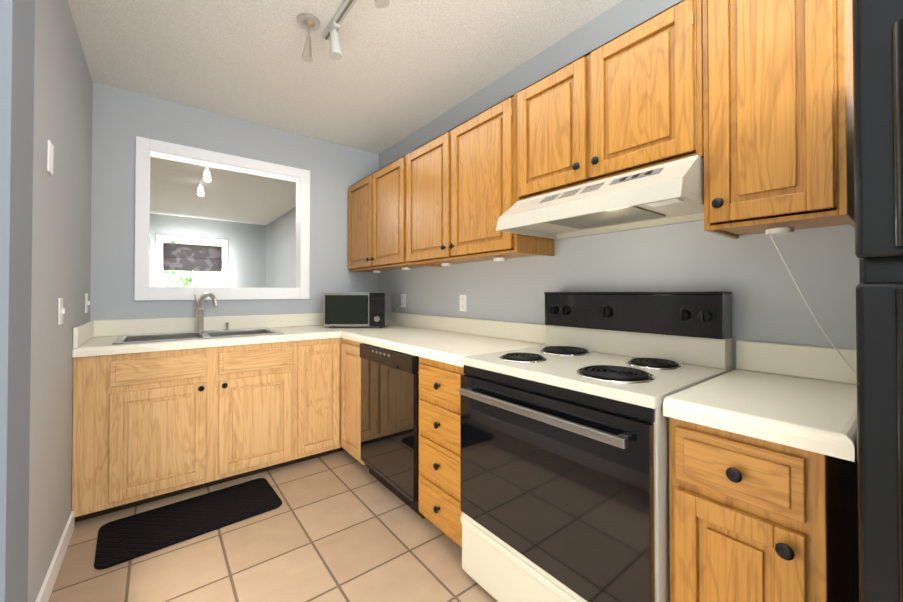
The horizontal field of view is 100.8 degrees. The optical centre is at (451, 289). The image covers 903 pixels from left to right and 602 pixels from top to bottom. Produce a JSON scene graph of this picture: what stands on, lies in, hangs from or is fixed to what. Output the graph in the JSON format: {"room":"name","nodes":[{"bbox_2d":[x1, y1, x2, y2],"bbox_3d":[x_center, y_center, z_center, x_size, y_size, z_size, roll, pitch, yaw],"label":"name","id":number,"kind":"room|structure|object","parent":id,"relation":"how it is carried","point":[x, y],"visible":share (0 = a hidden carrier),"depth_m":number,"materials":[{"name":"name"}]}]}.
{"room":"kitchen","nodes":[
{"label":"kitchen","id":0,"kind":"room"},
{"bbox_2d":[0,0,95,601],"bbox_3d":[-0.712,-0.079,0.259,0.120,2.560,5.320,0,-1,-38],"label":"wall","id":1,"kind":"structure","parent":0,"point":[68,230],"depth_m":1.37,"materials":[{"name":"grey paint"}]},
{"bbox_2d":[47,140,53,175],"bbox_3d":[-1.576,-0.516,1.467,0.006,0.120,0.075,0,-1,-38],"label":"light switch","id":2,"kind":"object","parent":1,"relation":"attached to","point":[50,152],"visible":0.98,"depth_m":1.45,"materials":[{"name":"white plastic"}]},
{"bbox_2d":[35,511,74,601],"bbox_3d":[-0.438,1.151,0.147,0.187,0.094,4.584,0,-1,-38],"label":"baseboard","id":3,"kind":"structure","parent":1,"relation":"attached to","point":[46,588],"depth_m":1.57,"materials":[{"name":"white wood"}]},
{"bbox_2d":[58,298,64,324],"bbox_3d":[-1.714,0.096,1.644,0.016,0.116,0.072,0,-1,-38],"label":"light switch","id":4,"kind":"object","parent":1,"relation":"attached to","point":[61,310],"visible":1,"depth_m":1.62,"materials":[{"name":"white plastic"}]},
{"bbox_2d":[85,293,89,312],"bbox_3d":[-2.184,0.082,2.242,0.016,0.116,0.072,0,-1,-38],"label":"light switch","id":5,"kind":"object","parent":1,"relation":"attached to","point":[87,302],"visible":0.96,"depth_m":2.21,"materials":[{"name":"white plastic"}]},
{"bbox_2d":[73,312,856,384],"bbox_3d":[-0.517,0.244,1.747,2.026,0.104,3.213,0,-1,-38],"label":"backsplash","id":6,"kind":"structure","parent":1,"relation":"attached to","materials":[{"name":"beige laminate"}]},
{"bbox_2d":[96,208,143,319],"bbox_3d":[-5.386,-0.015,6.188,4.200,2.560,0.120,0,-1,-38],"label":"wall","id":7,"kind":"structure","parent":0,"point":[115,227],"depth_m":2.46,"materials":[{"name":"grey paint"}]},
{"bbox_2d":[155,234,227,286],"bbox_3d":[-4.649,-0.264,6.719,1.060,1.340,0.080,0,-1,-38],"label":"window","id":8,"kind":"structure","parent":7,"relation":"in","point":[161,274],"depth_m":6.67,"materials":[{"name":"white"}]},
{"bbox_2d":[163,243,220,271],"bbox_3d":[-4.607,-0.565,6.668,0.850,0.470,0.047,0,-1,-38],"label":"window shade","id":9,"kind":"object","parent":8,"relation":"attached to","point":[184,257],"visible":1,"depth_m":6.64,"materials":[{"name":"fabric"}]},
{"bbox_2d":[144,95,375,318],"bbox_3d":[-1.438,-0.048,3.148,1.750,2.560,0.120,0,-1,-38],"label":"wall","id":10,"kind":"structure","parent":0,"point":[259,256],"depth_m":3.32,"materials":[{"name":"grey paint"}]},
{"bbox_2d":[134,136,309,300],"bbox_3d":[-1.720,-0.475,2.923,1.152,1.110,0.152,0,-1,-38],"label":"frame","id":11,"kind":"object","parent":10,"relation":"attached to","point":[146,148],"visible":0.96,"depth_m":2.79,"materials":[{"name":"white wood"}]},
{"bbox_2d":[48,450,497,601],"bbox_3d":[-2.249,1.252,2.185,4.440,0.060,10.270,0,-1,-38],"label":"floor","id":12,"kind":"structure","parent":0,"point":[343,526],"depth_m":1.70,"materials":[{"name":"tile"}]},
{"bbox_2d":[72,347,215,522],"bbox_3d":[-1.875,0.786,2.318,0.602,0.872,0.628,0,-1,-38],"label":"base cabinet","id":13,"kind":"object","parent":12,"relation":"on","point":[148,427],"depth_m":2.06,"materials":[{"name":"brown wood"}]},
{"bbox_2d":[72,312,856,461],"bbox_3d":[-0.517,0.267,1.747,2.026,0.151,3.213,0,-1,-38],"label":"countertop","id":14,"kind":"structure","parent":13,"relation":"on","point":[801,397],"depth_m":1.29,"materials":[{"name":"beige laminate"}]},
{"bbox_2d":[112,327,283,343],"bbox_3d":[-1.660,0.389,2.504,0.880,0.182,0.530,0,-1,-38],"label":"sink","id":15,"kind":"object","parent":14,"relation":"in","point":[151,337],"visible":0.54,"depth_m":2.52,"materials":[{"name":"silver metal"}]},
{"bbox_2d":[194,292,218,331],"bbox_3d":[-1.719,0.158,2.614,0.131,0.280,0.220,0,-1,-38],"label":"faucet","id":16,"kind":"object","parent":14,"relation":"on","point":[200,316],"visible":1,"depth_m":2.64,"materials":[{"name":"silver metal"}]},
{"bbox_2d":[323,292,390,327],"bbox_3d":[-0.778,0.168,3.139,0.490,0.285,0.360,0,-1,0],"label":"microwave","id":17,"kind":"object","parent":14,"relation":"on","point":[356,309],"visible":1,"depth_m":2.98,"materials":[{"name":"silver metal"}]},
{"bbox_2d":[94,478,281,568],"bbox_3d":[-1.373,1.213,2.009,0.780,0.011,0.420,1,-1,-41],"label":"kitchen mat","id":18,"kind":"object","parent":12,"relation":"on","point":[122,540],"visible":1,"depth_m":1.95,"materials":[{"name":"black rubber"}]},
{"bbox_2d":[216,340,307,483],"bbox_3d":[-1.424,0.790,2.673,0.547,0.872,0.628,0,-1,-38],"label":"base cabinet","id":19,"kind":"object","parent":12,"relation":"on","point":[262,388],"depth_m":2.43,"materials":[{"name":"brown wood"}]},
{"bbox_2d":[308,338,343,459],"bbox_3d":[-1.160,0.793,2.880,0.409,0.872,0.628,0,-1,-38],"label":"base cabinet","id":20,"kind":"object","parent":12,"relation":"on","point":[324,355],"depth_m":2.68,"materials":[{"name":"brown wood"}]},
{"bbox_2d":[341,338,368,466],"bbox_3d":[-0.468,0.792,2.810,0.628,0.871,0.373,0,-1,-38],"label":"cabinet filler","id":21,"kind":"object","parent":12,"relation":"on","point":[350,399],"visible":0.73,"depth_m":2.60,"materials":[{"name":"brown wood"}]},
{"bbox_2d":[360,343,424,517],"bbox_3d":[-0.167,0.789,2.386,0.622,0.866,0.649,0,-1,-38],"label":"dishwasher","id":22,"kind":"object","parent":12,"relation":"on","point":[389,418],"visible":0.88,"depth_m":2.13,"materials":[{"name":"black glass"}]},
{"bbox_2d":[419,357,463,546],"bbox_3d":[0.177,0.783,1.966,0.657,0.871,0.420,0,-1,-38],"label":"base cabinet","id":23,"kind":"object","parent":12,"relation":"on","point":[439,456],"visible":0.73,"depth_m":1.78,"materials":[{"name":"brown wood"}]},
{"bbox_2d":[459,291,733,601],"bbox_3d":[0.519,0.611,1.461,0.710,1.204,0.786,0,-1,-38],"label":"stove","id":24,"kind":"object","parent":12,"relation":"on","point":[565,464],"visible":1,"depth_m":1.27,"materials":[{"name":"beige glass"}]},
{"bbox_2d":[669,417,858,601],"bbox_3d":[0.895,0.773,1.053,0.657,0.871,0.300,0,-1,-38],"label":"base cabinet","id":25,"kind":"object","parent":12,"relation":"on","point":[752,519],"visible":0.77,"depth_m":0.86,"materials":[{"name":"brown wood"}]},
{"bbox_2d":[852,0,902,601],"bbox_3d":[1.177,0.334,0.532,0.808,1.740,0.762,0,-1,-38],"label":"refrigerator","id":26,"kind":"object","parent":12,"relation":"on","point":[877,26],"visible":1,"depth_m":0.60,"materials":[{"name":"black metal"}]},
{"bbox_2d":[67,0,622,224],"bbox_3d":[-2.249,-1.368,2.213,4.440,0.060,10.270,0,-1,-38],"label":"ceiling","id":27,"kind":"structure","parent":0,"point":[400,70],"depth_m":2.20,"materials":[{"name":"white paint"}]},
{"bbox_2d":[197,166,210,195],"bbox_3d":[-2.897,-1.231,4.354,0.076,0.166,1.400,0,-1,-38],"label":"light","id":28,"kind":"object","parent":27,"relation":"attached to","point":[206,175],"visible":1,"depth_m":4.17,"materials":[{"name":"white"}]},
{"bbox_2d":[297,13,319,61],"label":"track spotlights","id":29,"kind":"object","parent":27,"relation":"attached to","point":[308,22],"depth_m":1.85,"materials":[{"name":"grey metal"}]},
{"bbox_2d":[322,0,356,59],"label":"track spotlights","id":30,"kind":"object","parent":27,"relation":"attached to","point":[330,33],"depth_m":1.85,"materials":[{"name":"grey metal"}]},
{"bbox_2d":[374,0,389,8],"label":"track spotlights","id":31,"kind":"object","parent":27,"relation":"attached to","point":[380,4],"depth_m":1.54,"materials":[{"name":"grey metal"}]},
{"bbox_2d":[376,0,858,369],"bbox_3d":[-0.551,-0.044,3.533,0.120,2.560,10.270,0,-1,-38],"label":"wall","id":32,"kind":"structure","parent":0,"point":[768,306],"depth_m":1.67,"materials":[{"name":"grey paint"}]},
{"bbox_2d":[348,154,435,272],"bbox_3d":[-0.534,-0.555,3.132,0.352,0.806,1.028,0,-1,-38],"label":"upper cabinet","id":33,"kind":"object","parent":32,"relation":"attached to","point":[376,221],"visible":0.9,"depth_m":2.96,"materials":[{"name":"brown wood"}]},
{"bbox_2d":[401,294,405,306],"bbox_3d":[-0.420,0.098,3.259,0.010,0.116,0.072,0,-1,-38],"label":"electrical outlet","id":34,"kind":"object","parent":32,"relation":"attached to","point":[403,299],"visible":1,"depth_m":3.25,"materials":[{"name":"white plastic"}]},
{"bbox_2d":[460,295,466,311],"bbox_3d":[0.080,0.096,2.623,0.010,0.116,0.072,0,-1,-38],"label":"electrical outlet","id":35,"kind":"object","parent":32,"relation":"attached to","point":[463,302],"visible":1,"depth_m":2.61,"materials":[{"name":"white plastic"}]},
{"bbox_2d":[406,93,553,266],"bbox_3d":[0.103,-0.564,2.322,0.352,0.806,1.028,0,-1,-38],"label":"upper cabinet","id":36,"kind":"object","parent":32,"relation":"attached to","point":[461,195],"visible":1,"depth_m":2.11,"materials":[{"name":"brown wood"}]},
{"bbox_2d":[517,0,702,200],"bbox_3d":[0.668,-0.702,1.605,0.352,0.545,0.796,0,-1,-38],"label":"upper cabinet","id":37,"kind":"object","parent":32,"relation":"attached to","point":[630,100],"visible":0.9,"depth_m":1.42,"materials":[{"name":"brown wood"}]},
{"bbox_2d":[496,155,703,239],"bbox_3d":[0.626,-0.350,1.559,0.466,0.157,0.774,0,-1,-38],"label":"range hood","id":38,"kind":"object","parent":37,"relation":"attached to","point":[670,193],"visible":0.98,"depth_m":1.42,"materials":[{"name":"beige metal"}]},
{"bbox_2d":[702,0,854,238],"bbox_3d":[1.014,-0.577,1.163,0.352,0.806,0.320,0,-1,-38],"label":"upper cabinet","id":39,"kind":"object","parent":32,"relation":"attached to","point":[778,135],"visible":1,"depth_m":1.06,"materials":[{"name":"brown wood"}]},
{"bbox_2d":[768,231,856,374],"bbox_3d":[1.106,0.047,1.133,0.144,0.459,0.194,0,-1,-38],"label":"cord","id":40,"kind":"object","parent":39,"relation":"hanging from","point":[819,324],"visible":0.92,"depth_m":1.14,"materials":[{"name":"beige plastic"}]},
{"label":"outside","id":41,"kind":"structure","parent":0,"visible":0},
{"bbox_2d":[165,241,218,286],"bbox_3d":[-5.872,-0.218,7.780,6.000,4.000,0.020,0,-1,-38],"label":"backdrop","id":42,"kind":"structure","parent":41,"point":[175,281],"depth_m":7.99,"materials":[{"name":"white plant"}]}
]}

